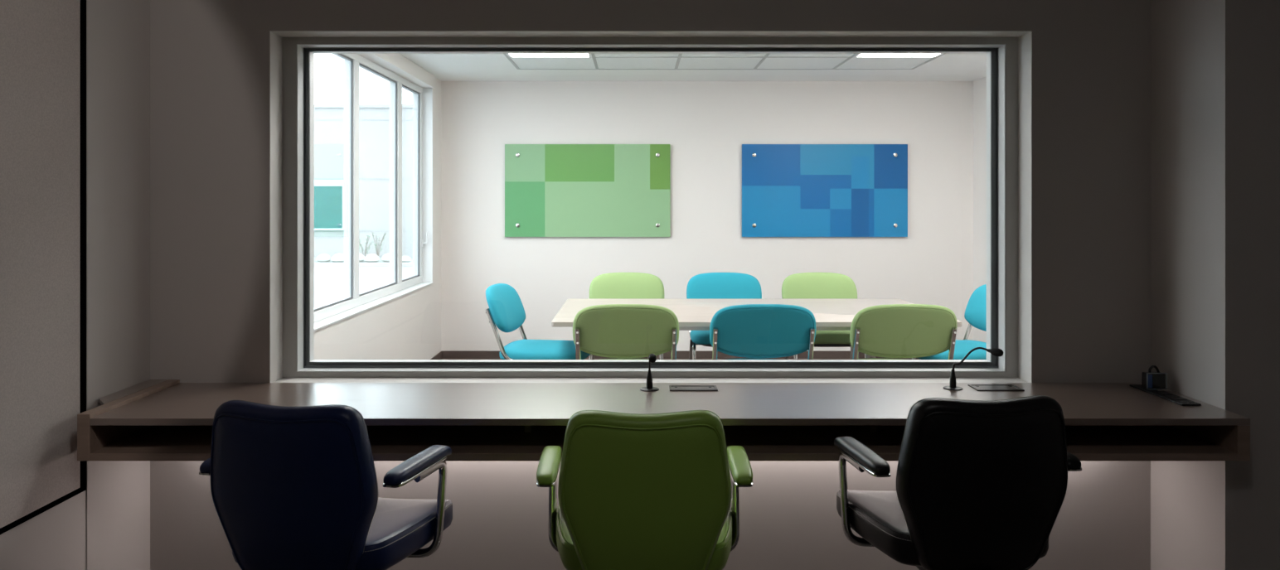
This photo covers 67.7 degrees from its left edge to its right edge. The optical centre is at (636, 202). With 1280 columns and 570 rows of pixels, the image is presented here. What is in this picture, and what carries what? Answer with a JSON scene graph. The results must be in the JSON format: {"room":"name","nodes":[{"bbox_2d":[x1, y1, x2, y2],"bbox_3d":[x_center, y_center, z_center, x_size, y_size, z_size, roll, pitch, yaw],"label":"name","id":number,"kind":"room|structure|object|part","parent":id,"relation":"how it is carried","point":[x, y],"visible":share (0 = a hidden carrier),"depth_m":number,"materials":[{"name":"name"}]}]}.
{"room":"observation room","nodes":[
{"label":"observation room","id":0,"kind":"room"},
{"bbox_2d":[0,0,441,569],"bbox_3d":[-1.764,0.110,3.350,0.191,2.500,9.900,0,0,0],"label":"wall","id":1,"kind":"structure","parent":0,"point":[55,539],"depth_m":3.12,"materials":[{"name":"grey paint"}]},
{"bbox_2d":[0,0,86,534],"bbox_3d":[-1.663,-0.132,0.694,0.012,2.007,4.388,0,0,0],"label":"acoustic panel","id":2,"kind":"object","parent":1,"relation":"attached to","point":[43,42],"visible":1,"depth_m":2.65,"materials":[{"name":"grey fabric"}]},
{"bbox_2d":[86,0,96,569],"bbox_3d":[-1.667,0.110,2.912,0.004,2.500,0.046,0,0,0],"label":"trim","id":3,"kind":"structure","parent":1,"relation":"attached to","point":[90,4],"depth_m":2.90,"materials":[{"name":"grey paint"}]},
{"bbox_2d":[314,53,434,331],"bbox_3d":[-1.770,-0.188,6.115,0.180,1.729,3.630,0,0,0],"label":"window","id":4,"kind":"structure","parent":1,"relation":"in","point":[354,303],"depth_m":7.12,"materials":[{"name":"white"}]},
{"bbox_3d":[-1.774,0.671,6.115,0.172,0.011,3.628,0,0,0],"label":"sill","id":5,"kind":"part","parent":4,"relation":"part of","materials":[{"name":"white"}]},
{"bbox_2d":[430,351,441,359],"bbox_3d":[-1.696,1.327,5.894,0.008,0.065,4.797,0,0,0],"label":"baseboard","id":6,"kind":"structure","parent":1,"relation":"attached to","point":[438,356],"depth_m":8.12,"materials":[{"name":"brown"}]},
{"bbox_2d":[150,0,1150,569],"bbox_3d":[0.620,0.110,3.365,4.960,2.500,0.190,0,0,0],"label":"wall","id":7,"kind":"structure","parent":0,"point":[210,59],"depth_m":3.27,"materials":[{"name":"grey paint"}]},
{"bbox_2d":[269,30,1032,383],"bbox_3d":[0.048,0.036,3.389,2.616,1.249,0.239,0,0,0],"label":"window","id":8,"kind":"structure","parent":7,"relation":"in","point":[1009,53],"depth_m":3.38,"materials":[{"name":"grey metal"}]},
{"bbox_2d":[77,379,1250,460],"bbox_3d":[0.047,0.688,2.999,3.430,0.160,0.539,0,0,0],"label":"desk","id":9,"kind":"object","parent":7,"relation":"attached to","point":[151,419],"depth_m":2.90,"materials":[{"name":"brown laminate"}]},
{"bbox_3d":[-1.585,0.675,2.999,0.037,0.134,0.539,0,0,0],"label":"panel","id":10,"kind":"part","parent":9,"relation":"part of","materials":[{"name":"brown laminate"}]},
{"bbox_2d":[640,353,659,392],"bbox_3d":[0.043,0.555,3.121,0.063,0.130,0.122,0,0,0],"label":"gooseneck microphone","id":11,"kind":"object","parent":9,"relation":"on","point":[652,358],"visible":1,"depth_m":3.14,"materials":[{"name":"black plastic"}]},
{"bbox_3d":[0.043,0.586,3.150,0.022,0.059,0.022,0,0,0],"label":"stem","id":12,"kind":"part","parent":11,"relation":"part of","materials":[{"name":"black plastic"}]},
{"bbox_2d":[90,426,1237,460],"bbox_3d":[0.077,0.731,2.999,3.287,0.022,0.539,0,0,0],"label":"shelf","id":13,"kind":"object","parent":9,"relation":"attached to","point":[138,443],"depth_m":2.85,"materials":[{"name":"brown laminate"}]},
{"bbox_2d":[669,385,717,391],"bbox_3d":[0.188,0.618,3.166,0.158,0.004,0.078,0,0,0],"label":"cable box","id":14,"kind":"object","parent":9,"relation":"on","point":[675,388],"visible":1,"depth_m":3.16,"materials":[{"name":"grey metal"}]},
{"bbox_3d":[0.188,0.618,3.162,0.140,0.003,0.051,0,0,0],"label":"lid","id":15,"kind":"part","parent":14,"relation":"part of","materials":[{"name":"grey metal"}]},
{"bbox_2d":[943,347,1003,390],"bbox_3d":[1.108,0.547,3.142,0.188,0.145,0.063,0,0,22],"label":"gooseneck microphone","id":16,"kind":"object","parent":9,"relation":"on","point":[995,351],"visible":1,"depth_m":3.15,"materials":[{"name":"black plastic"}]},
{"bbox_3d":[1.050,0.586,3.165,0.022,0.059,0.022,0,0,0],"label":"stem","id":17,"kind":"part","parent":16,"relation":"part of","materials":[{"name":"black plastic"}]},
{"bbox_2d":[967,384,1024,391],"bbox_3d":[1.196,0.618,3.175,0.154,0.004,0.095,0,0,0],"label":"cable box","id":18,"kind":"object","parent":9,"relation":"on","point":[977,387],"visible":1,"depth_m":3.16,"materials":[{"name":"grey metal"}]},
{"bbox_3d":[1.196,0.618,3.170,0.136,0.003,0.068,0,0,0],"label":"lid","id":19,"kind":"part","parent":18,"relation":"part of","materials":[{"name":"grey metal"}]},
{"bbox_2d":[1141,365,1170,390],"bbox_3d":[1.704,0.575,3.129,0.070,0.077,0.052,0,0,0],"label":"electronic device","id":20,"kind":"object","parent":9,"relation":"on","point":[1157,380],"visible":1,"depth_m":3.12,"materials":[{"name":"black plastic"}]},
{"bbox_3d":[1.680,0.586,3.120,0.015,0.043,0.001,0,0,0],"label":"blue panel","id":21,"kind":"part","parent":20,"relation":"part of","materials":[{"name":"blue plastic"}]},
{"bbox_2d":[1156,392,1172,395],"bbox_3d":[1.688,0.613,3.050,0.036,0.002,0.032,0,0,0],"label":"socket","id":22,"kind":"object","parent":9,"relation":"attached to","point":[1157,394],"depth_m":3.04,"materials":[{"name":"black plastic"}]},
{"bbox_3d":[1.688,0.616,3.055,0.060,0.008,0.310,0,0,0],"label":"power strip","id":23,"kind":"part","parent":9,"relation":"part of","materials":[{"name":"black plastic"}]},
{"bbox_2d":[1163,395,1179,397],"bbox_3d":[1.688,0.613,3.010,0.036,0.002,0.032,0,0,0],"label":"socket","id":24,"kind":"object","parent":9,"relation":"attached to","point":[1164,396],"depth_m":3.00,"materials":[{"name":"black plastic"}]},
{"bbox_2d":[1170,397,1187,400],"bbox_3d":[1.688,0.613,2.970,0.036,0.002,0.032,0,0,0],"label":"socket","id":25,"kind":"object","parent":9,"relation":"attached to","point":[1171,399],"depth_m":2.96,"materials":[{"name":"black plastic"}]},
{"bbox_2d":[1177,400,1194,402],"bbox_3d":[1.688,0.613,2.930,0.036,0.002,0.032,0,0,0],"label":"socket","id":26,"kind":"object","parent":9,"relation":"attached to","point":[1178,401],"depth_m":2.93,"materials":[{"name":"black plastic"}]},
{"bbox_3d":[1.740,0.691,3.000,0.037,0.102,0.538,0,0,0],"label":"panel","id":27,"kind":"part","parent":9,"relation":"part of","materials":[{"name":"brown laminate"}]},
{"bbox_2d":[441,358,917,359],"bbox_3d":[0.610,1.420,5.973,4.940,0.120,4.955,0,0,0],"label":"floor","id":28,"kind":"structure","parent":0,"point":[441,359],"depth_m":8.25,"materials":[{"name":"brown wood"}]},
{"bbox_2d":[485,283,590,359],"bbox_3d":[-0.561,0.923,5.596,0.594,0.874,0.516,0,0,9],"label":"chair","id":29,"kind":"object","parent":28,"relation":"on","point":[506,311],"visible":0.69,"depth_m":5.45,"materials":[{"name":"teal fabric"}]},
{"bbox_3d":[-0.617,0.975,5.373,0.487,0.750,0.029,0,0,9],"label":"frame","id":30,"kind":"part","parent":29,"relation":"part of","materials":[{"name":"silver metal"}]},
{"bbox_3d":[-0.783,0.624,5.631,0.143,0.275,0.516,0,0,9],"label":"backrest","id":31,"kind":"part","parent":29,"relation":"part of","materials":[{"name":"teal fabric"}]},
{"bbox_3d":[-0.546,0.975,5.826,0.487,0.750,0.029,0,0,9],"label":"frame","id":32,"kind":"part","parent":29,"relation":"part of","materials":[{"name":"silver metal"}]},
{"bbox_3d":[-0.518,0.865,5.590,0.509,0.089,0.493,0,0,9],"label":"seat","id":33,"kind":"part","parent":29,"relation":"part of","materials":[{"name":"teal fabric"}]},
{"bbox_2d":[572,304,678,359],"bbox_3d":[-0.052,0.923,4.825,0.516,0.874,0.594,0,0,0],"label":"chair","id":34,"kind":"object","parent":28,"relation":"on","point":[618,332],"visible":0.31,"depth_m":4.58,"materials":[{"name":"fabric"}]},
{"bbox_3d":[-0.282,0.975,4.803,0.029,0.750,0.487,0,0,0],"label":"frame","id":35,"kind":"part","parent":34,"relation":"part of","materials":[{"name":"silver metal"}]},
{"bbox_3d":[-0.052,0.865,4.867,0.493,0.089,0.509,0,0,0],"label":"seat","id":36,"kind":"part","parent":34,"relation":"part of","materials":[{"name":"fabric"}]},
{"bbox_3d":[0.178,0.975,4.803,0.029,0.750,0.487,0,0,0],"label":"frame","id":37,"kind":"part","parent":34,"relation":"part of","materials":[{"name":"silver metal"}]},
{"bbox_2d":[588,272,664,359],"bbox_3d":[-0.068,0.923,6.315,0.516,0.874,0.594,0,0,0],"label":"chair","id":38,"kind":"object","parent":28,"relation":"on","point":[612,285],"visible":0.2,"depth_m":6.52,"materials":[{"name":"fabric"}]},
{"bbox_3d":[-0.068,0.624,6.541,0.516,0.275,0.143,0,0,0],"label":"backrest","id":39,"kind":"part","parent":38,"relation":"part of","materials":[{"name":"fabric"}]},
{"bbox_2d":[686,272,766,359],"bbox_3d":[0.598,0.923,6.315,0.516,0.874,0.594,0,0,0],"label":"chair","id":40,"kind":"object","parent":28,"relation":"on","point":[708,285],"visible":0.49,"depth_m":6.51,"materials":[{"name":"teal fabric"}]},
{"bbox_3d":[0.368,1.137,6.437,0.024,0.430,0.295,0,0,0],"label":"leg","id":41,"kind":"part","parent":40,"relation":"part of","materials":[{"name":"silver metal"}]},
{"bbox_3d":[0.368,0.975,6.337,0.029,0.750,0.487,0,0,0],"label":"frame","id":42,"kind":"part","parent":40,"relation":"part of","materials":[{"name":"silver metal"}]},
{"bbox_3d":[0.598,0.865,6.273,0.493,0.089,0.509,0,0,0],"label":"seat","id":43,"kind":"part","parent":40,"relation":"part of","materials":[{"name":"teal fabric"}]},
{"bbox_3d":[0.598,0.624,6.541,0.516,0.275,0.143,0,0,0],"label":"backrest","id":44,"kind":"part","parent":40,"relation":"part of","materials":[{"name":"teal fabric"}]},
{"bbox_2d":[551,299,962,359],"bbox_3d":[0.624,0.990,5.527,2.133,0.740,1.186,0,0,0],"label":"meeting table","id":45,"kind":"object","parent":28,"relation":"on","point":[691,314],"visible":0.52,"depth_m":5.68,"materials":[{"name":"white wood"}]},
{"bbox_3d":[0.624,0.661,5.527,1.893,0.028,1.026,0,0,0],"label":"under frame","id":46,"kind":"part","parent":45,"relation":"part of","materials":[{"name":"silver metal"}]},
{"bbox_2d":[709,304,816,359],"bbox_3d":[0.611,0.923,4.825,0.516,0.874,0.594,0,0,0],"label":"chair","id":47,"kind":"object","parent":28,"relation":"on","point":[750,332],"visible":0.52,"depth_m":4.58,"materials":[{"name":"teal fabric"}]},
{"bbox_3d":[0.382,0.975,4.803,0.029,0.750,0.487,0,0,0],"label":"frame","id":48,"kind":"part","parent":47,"relation":"part of","materials":[{"name":"silver metal"}]},
{"bbox_3d":[0.611,0.865,4.867,0.493,0.089,0.509,0,0,0],"label":"seat","id":49,"kind":"part","parent":47,"relation":"part of","materials":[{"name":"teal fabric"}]},
{"bbox_3d":[0.841,0.975,4.803,0.029,0.750,0.487,0,0,0],"label":"frame","id":50,"kind":"part","parent":47,"relation":"part of","materials":[{"name":"silver metal"}]},
{"bbox_2d":[781,272,866,359],"bbox_3d":[1.250,0.923,6.315,0.516,0.874,0.594,0,0,0],"label":"chair","id":51,"kind":"object","parent":28,"relation":"on","point":[802,285],"visible":0.32,"depth_m":6.51,"materials":[{"name":"fabric"}]},
{"bbox_3d":[1.250,0.624,6.541,0.516,0.275,0.143,0,0,0],"label":"backrest","id":52,"kind":"part","parent":51,"relation":"part of","materials":[{"name":"fabric"}]},
{"bbox_3d":[1.250,0.865,6.273,0.493,0.089,0.509,0,0,0],"label":"seat","id":53,"kind":"part","parent":51,"relation":"part of","materials":[{"name":"fabric"}]},
{"bbox_2d":[849,304,957,359],"bbox_3d":[1.293,0.923,4.825,0.516,0.874,0.594,0,0,0],"label":"chair","id":54,"kind":"object","parent":28,"relation":"on","point":[889,332],"visible":0.45,"depth_m":4.58,"materials":[{"name":"fabric"}]},
{"bbox_3d":[1.063,0.975,4.803,0.029,0.750,0.487,0,0,0],"label":"frame","id":55,"kind":"part","parent":54,"relation":"part of","materials":[{"name":"silver metal"}]},
{"bbox_3d":[1.293,0.865,4.867,0.493,0.089,0.509,0,0,0],"label":"seat","id":56,"kind":"part","parent":54,"relation":"part of","materials":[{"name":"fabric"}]},
{"bbox_3d":[1.522,0.975,4.803,0.029,0.750,0.487,0,0,0],"label":"frame","id":57,"kind":"part","parent":54,"relation":"part of","materials":[{"name":"silver metal"}]},
{"bbox_2d":[911,284,986,359],"bbox_3d":[1.886,0.923,5.576,0.594,0.874,0.516,0,0,-9],"label":"chair","id":58,"kind":"object","parent":28,"relation":"on","point":[975,315],"visible":0.32,"depth_m":5.64,"materials":[{"name":"teal fabric"}]},
{"bbox_3d":[1.871,0.975,5.806,0.487,0.750,0.029,0,0,-9],"label":"frame","id":59,"kind":"part","parent":58,"relation":"part of","materials":[{"name":"silver metal"}]},
{"bbox_3d":[1.843,0.865,5.569,0.509,0.089,0.493,0,0,-9],"label":"seat","id":60,"kind":"part","parent":58,"relation":"part of","materials":[{"name":"teal fabric"}]},
{"bbox_3d":[2.108,0.624,5.611,0.143,0.275,0.516,0,0,-9],"label":"backrest","id":61,"kind":"part","parent":58,"relation":"part of","materials":[{"name":"teal fabric"}]},
{"bbox_2d":[400,53,986,81],"bbox_3d":[0.610,-1.114,5.973,4.940,0.120,4.955,0,0,0],"label":"ceiling","id":62,"kind":"structure","parent":0,"point":[444,67],"depth_m":7.85,"materials":[{"name":"white paint"}]},
{"bbox_2d":[506,53,591,57],"bbox_3d":[-0.618,-1.046,6.554,0.595,0.012,0.595,0,0,0],"label":"recessed light","id":63,"kind":"object","parent":62,"relation":"in","point":[508,55],"visible":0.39,"depth_m":6.76,"materials":[{"name":"white plastic"}]},
{"bbox_2d":[509,53,588,56],"bbox_3d":[-0.618,-1.048,6.554,0.555,0.007,0.555,0,0,0],"label":"diffuser","id":64,"kind":"object","parent":63,"relation":"attached to","point":[511,55],"depth_m":6.76,"materials":[{"name":"white plastic"}]},
{"bbox_2d":[510,58,595,68],"bbox_3d":[-0.618,-1.049,7.171,0.595,0.008,0.595,0,0,0],"label":"tile","id":65,"kind":"structure","parent":62,"relation":"attached to","point":[522,63],"depth_m":7.17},
{"bbox_2d":[596,58,677,68],"bbox_3d":[-0.001,-1.049,7.171,0.595,0.008,0.595,0,0,0],"label":"tile","id":66,"kind":"structure","parent":62,"relation":"attached to","point":[603,63],"depth_m":7.17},
{"bbox_2d":[594,53,678,57],"bbox_3d":[-0.001,-1.049,6.554,0.595,0.008,0.595,0,0,0],"label":"tile","id":67,"kind":"structure","parent":62,"relation":"attached to","point":[595,55],"depth_m":6.77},
{"bbox_2d":[677,58,762,68],"bbox_3d":[0.617,-1.049,7.171,0.595,0.008,0.595,0,0,0],"label":"tile","id":68,"kind":"structure","parent":62,"relation":"attached to","point":[685,63],"depth_m":7.17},
{"bbox_2d":[681,53,766,57],"bbox_3d":[0.617,-1.049,6.554,0.595,0.008,0.595,0,0,0],"label":"tile","id":69,"kind":"structure","parent":62,"relation":"attached to","point":[682,55],"depth_m":6.77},
{"bbox_2d":[503,53,945,69],"bbox_3d":[0.617,-1.047,5.629,3.107,0.010,3.724,0,0,0],"label":"trim","id":70,"kind":"structure","parent":62,"relation":"attached to","point":[766,55],"depth_m":7.03,"materials":[{"name":"silver metal"}]},
{"bbox_2d":[756,58,847,68],"bbox_3d":[1.234,-1.049,7.171,0.595,0.008,0.595,0,0,0],"label":"tile","id":71,"kind":"structure","parent":62,"relation":"attached to","point":[768,63],"depth_m":7.17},
{"bbox_2d":[767,53,853,57],"bbox_3d":[1.234,-1.049,6.554,0.595,0.008,0.595,0,0,0],"label":"tile","id":72,"kind":"structure","parent":62,"relation":"attached to","point":[769,55],"depth_m":6.77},
{"bbox_2d":[836,58,932,68],"bbox_3d":[1.851,-1.049,7.171,0.595,0.008,0.595,0,0,0],"label":"tile","id":73,"kind":"structure","parent":62,"relation":"attached to","point":[853,63],"depth_m":7.17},
{"bbox_2d":[853,53,942,57],"bbox_3d":[1.851,-1.046,6.554,0.595,0.012,0.595,0,0,0],"label":"recessed light","id":74,"kind":"object","parent":62,"relation":"in","point":[857,55],"visible":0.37,"depth_m":6.76,"materials":[{"name":"white plastic"}]},
{"bbox_2d":[858,53,938,56],"bbox_3d":[1.851,-1.048,6.554,0.555,0.007,0.555,0,0,0],"label":"diffuser","id":75,"kind":"object","parent":74,"relation":"attached to","point":[859,55],"depth_m":6.76,"materials":[{"name":"white plastic"}]},
{"bbox_2d":[441,81,973,350],"bbox_3d":[0.610,0.153,8.375,4.940,2.414,0.150,0,0,0],"label":"wall","id":76,"kind":"structure","parent":0,"point":[705,125],"depth_m":8.30,"materials":[{"name":"white paint"}]},
{"bbox_2d":[504,144,669,237],"bbox_3d":[-0.426,-0.101,8.278,1.435,0.805,0.042,0,0,0],"label":"wall art","id":77,"kind":"object","parent":76,"relation":"attached to","point":[551,190],"visible":1,"depth_m":8.27,"materials":[{"name":"green glass"}]},
{"bbox_2d":[441,350,911,358],"bbox_3d":[0.615,1.327,8.296,4.630,0.065,0.008,0,0,0],"label":"baseboard","id":78,"kind":"structure","parent":76,"relation":"attached to","point":[445,354],"depth_m":8.29,"materials":[{"name":"brown"}]},
{"bbox_2d":[741,144,907,237],"bbox_3d":[1.632,-0.101,8.278,1.438,0.805,0.042,0,0,0],"label":"wall art","id":79,"kind":"object","parent":76,"relation":"attached to","point":[788,190],"visible":1,"depth_m":8.27,"materials":[{"name":"blue glass"}]},
{"bbox_2d":[973,76,986,343],"bbox_3d":[3.005,0.153,5.897,0.150,2.414,4.805,0,0,0],"label":"wall","id":80,"kind":"structure","parent":0,"point":[979,85],"depth_m":8.17,"materials":[{"name":"white paint"}]},
{"bbox_2d":[1150,0,1279,569],"bbox_3d":[2.432,0.110,3.063,1.337,2.500,0.414,0,0,0],"label":"wall","id":81,"kind":"structure","parent":0,"point":[1215,64],"depth_m":2.89,"materials":[{"name":"grey paint"}]},
{"bbox_3d":[0.641,1.420,0.873,4.919,0.120,5.245,0,0,0],"label":"floor","id":82,"kind":"structure","parent":0,"visible":0},
{"bbox_2d":[198,399,452,569],"bbox_3d":[-0.773,0.919,2.514,0.604,0.883,0.603,0,0,5],"label":"chair","id":83,"kind":"object","parent":82,"relation":"on","point":[293,488],"visible":1,"depth_m":2.25,"materials":[{"name":"leather"}]},
{"bbox_3d":[-1.041,0.673,2.498,0.053,0.007,0.290,0,0,11],"label":"pad plate","id":84,"kind":"part","parent":83,"relation":"part of","materials":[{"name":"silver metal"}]},
{"bbox_3d":[-0.830,0.707,2.289,0.428,0.458,0.130,0,0,12],"label":"backrest","id":85,"kind":"part","parent":83,"relation":"part of","materials":[{"name":"leather"}]},
{"bbox_3d":[-0.778,0.877,2.538,0.487,0.106,0.452,0,0,12],"label":"seat","id":86,"kind":"part","parent":83,"relation":"part of","materials":[{"name":"leather"}]},
{"bbox_3d":[-0.553,0.673,2.394,0.053,0.007,0.290,0,0,13],"label":"pad plate","id":87,"kind":"part","parent":83,"relation":"part of","materials":[{"name":"silver metal"}]},
{"bbox_3d":[-0.601,0.806,2.492,0.165,0.279,0.176,0,0,12],"label":"armrest","id":88,"kind":"part","parent":83,"relation":"part of","materials":[{"name":"silver metal"}]},
{"bbox_2d":[536,410,753,569],"bbox_3d":[0.029,0.934,2.574,0.604,0.853,0.603,0,0,-7],"label":"chair","id":89,"kind":"object","parent":82,"relation":"on","point":[636,492],"visible":1,"depth_m":2.30,"materials":[{"name":"green leather"}]},
{"bbox_3d":[-0.230,0.703,2.502,0.053,0.007,0.290,0,0,-1],"label":"pad plate","id":90,"kind":"part","parent":89,"relation":"part of","materials":[{"name":"silver metal"}]},
{"bbox_3d":[-0.162,0.836,2.588,0.165,0.279,0.176,0,0,0],"label":"armrest","id":91,"kind":"part","parent":89,"relation":"part of","materials":[{"name":"silver metal"}]},
{"bbox_3d":[0.020,0.907,2.596,0.487,0.106,0.452,0,0,0],"label":"seat","id":92,"kind":"part","parent":89,"relation":"part of","materials":[{"name":"green leather"}]},
{"bbox_3d":[0.202,0.836,2.588,0.165,0.279,0.176,0,0,0],"label":"armrest","id":93,"kind":"part","parent":89,"relation":"part of","materials":[{"name":"silver metal"}]},
{"bbox_3d":[0.270,0.703,2.502,0.053,0.007,0.290,0,0,1],"label":"pad plate","id":94,"kind":"part","parent":89,"relation":"part of","materials":[{"name":"green leather"}]},
{"bbox_2d":[833,395,1081,569],"bbox_3d":[0.835,0.916,2.563,0.604,0.888,0.603,0,0,-13],"label":"chair","id":95,"kind":"object","parent":82,"relation":"on","point":[980,485],"visible":1,"depth_m":2.29,"materials":[{"name":"black leather"}]},
{"bbox_3d":[0.643,0.801,2.558,0.165,0.279,0.176,0,0,-6],"label":"armrest","id":96,"kind":"part","parent":95,"relation":"part of","materials":[{"name":"silver metal"}]},
{"bbox_3d":[0.585,0.668,2.465,0.053,0.007,0.290,0,0,-7],"label":"pad plate","id":97,"kind":"part","parent":95,"relation":"part of","materials":[{"name":"black leather"}]},
{"bbox_3d":[0.823,0.872,2.585,0.487,0.106,0.452,0,0,-6],"label":"seat","id":98,"kind":"part","parent":95,"relation":"part of","materials":[{"name":"black leather"}]},
{"bbox_3d":[0.850,0.702,2.332,0.428,0.458,0.130,0,0,-6],"label":"backrest","id":99,"kind":"part","parent":95,"relation":"part of","materials":[{"name":"black leather"}]},
{"bbox_3d":[1.081,0.668,2.517,0.053,0.007,0.290,0,0,-5],"label":"pad plate","id":100,"kind":"part","parent":95,"relation":"part of","materials":[{"name":"black metal"}]},
{"label":"outside","id":101,"kind":"structure","parent":0,"visible":0},
{"bbox_2d":[314,266,412,308],"bbox_3d":[-15.930,1.525,17.500,28.140,0.170,45.000,0,0,0],"label":"ground","id":102,"kind":"structure","parent":101,"point":[328,281],"depth_m":17.52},
{"bbox_2d":[314,104,412,256],"bbox_3d":[-9.750,-0.510,26.970,10.600,3.899,6.060,0,0,0],"label":"building","id":103,"kind":"structure","parent":102,"relation":"on","point":[374,119],"depth_m":24.00,"materials":[{"name":"grey"}]},
{"bbox_3d":[-7.893,0.128,23.979,0.994,1.063,0.038,0,0,0],"label":"pane","id":104,"kind":"part","parent":103,"relation":"part of","materials":[{"name":"teal glass"}]},
{"bbox_2d":[314,262,412,266],"bbox_3d":[-9.500,1.400,21.325,13.000,0.080,0.250,0,0,0],"label":"kerb","id":105,"kind":"object","parent":102,"relation":"on","point":[316,264],"depth_m":21.20,"materials":[{"name":"grey concrete"}]},
{"bbox_2d":[314,256,412,262],"bbox_3d":[-9.500,1.410,22.675,13.000,0.060,2.450,0,0,0],"label":"planting bed","id":106,"kind":"object","parent":102,"relation":"on","point":[315,258],"visible":0.02,"depth_m":22.19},
{"bbox_2d":[315,253,330,261],"bbox_3d":[-7.227,1.284,22.000,0.352,0.192,0.306,0,0,0],"label":"boulder","id":107,"kind":"object","parent":106,"relation":"on","point":[323,257],"visible":0.99,"depth_m":21.89,"materials":[{"name":"stone"}]},
{"bbox_2d":[330,253,344,262],"bbox_3d":[-6.837,1.278,21.900,0.355,0.204,0.324,0,0,0],"label":"boulder","id":108,"kind":"object","parent":106,"relation":"on","point":[337,258],"visible":0.84,"depth_m":21.78,"materials":[{"name":"stone"}]},
{"bbox_2d":[358,252,364,261],"bbox_3d":[-6.450,1.274,22.000,0.392,0.212,0.337,0,0,0],"label":"boulder","id":109,"kind":"object","parent":106,"relation":"on","point":[361,257],"visible":0.3,"depth_m":21.93,"materials":[{"name":"stone"}]},
{"bbox_2d":[358,235,373,256],"bbox_3d":[-6.392,1.070,22.464,0.365,0.599,0.281,0,0,0],"label":"shrub","id":110,"kind":"object","parent":106,"relation":"on","point":[366,248],"visible":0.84,"depth_m":22.45,"materials":[{"name":"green plant"}]},
{"bbox_2d":[363,253,379,262],"bbox_3d":[-6.073,1.284,21.900,0.354,0.192,0.305,0,0,0],"label":"boulder","id":111,"kind":"object","parent":106,"relation":"on","point":[371,258],"visible":1,"depth_m":21.80,"materials":[{"name":"stone"}]},
{"bbox_2d":[371,232,386,256],"bbox_3d":[-6.090,1.015,22.469,0.350,0.709,0.321,0,0,31],"label":"shrub","id":112,"kind":"object","parent":106,"relation":"on","point":[378,251],"visible":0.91,"depth_m":22.49,"materials":[{"name":"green plant"}]},
{"bbox_2d":[381,252,389,261],"bbox_3d":[-5.695,1.278,22.000,0.374,0.205,0.326,0,0,0],"label":"boulder","id":113,"kind":"object","parent":106,"relation":"on","point":[385,258],"visible":0.49,"depth_m":21.87,"materials":[{"name":"stone"}]},
{"bbox_2d":[402,255,411,262],"bbox_3d":[-5.313,1.304,21.900,0.276,0.151,0.241,0,0,0],"label":"boulder","id":114,"kind":"object","parent":106,"relation":"on","point":[405,259],"visible":0.8,"depth_m":21.82,"materials":[{"name":"stone"}]}
]}

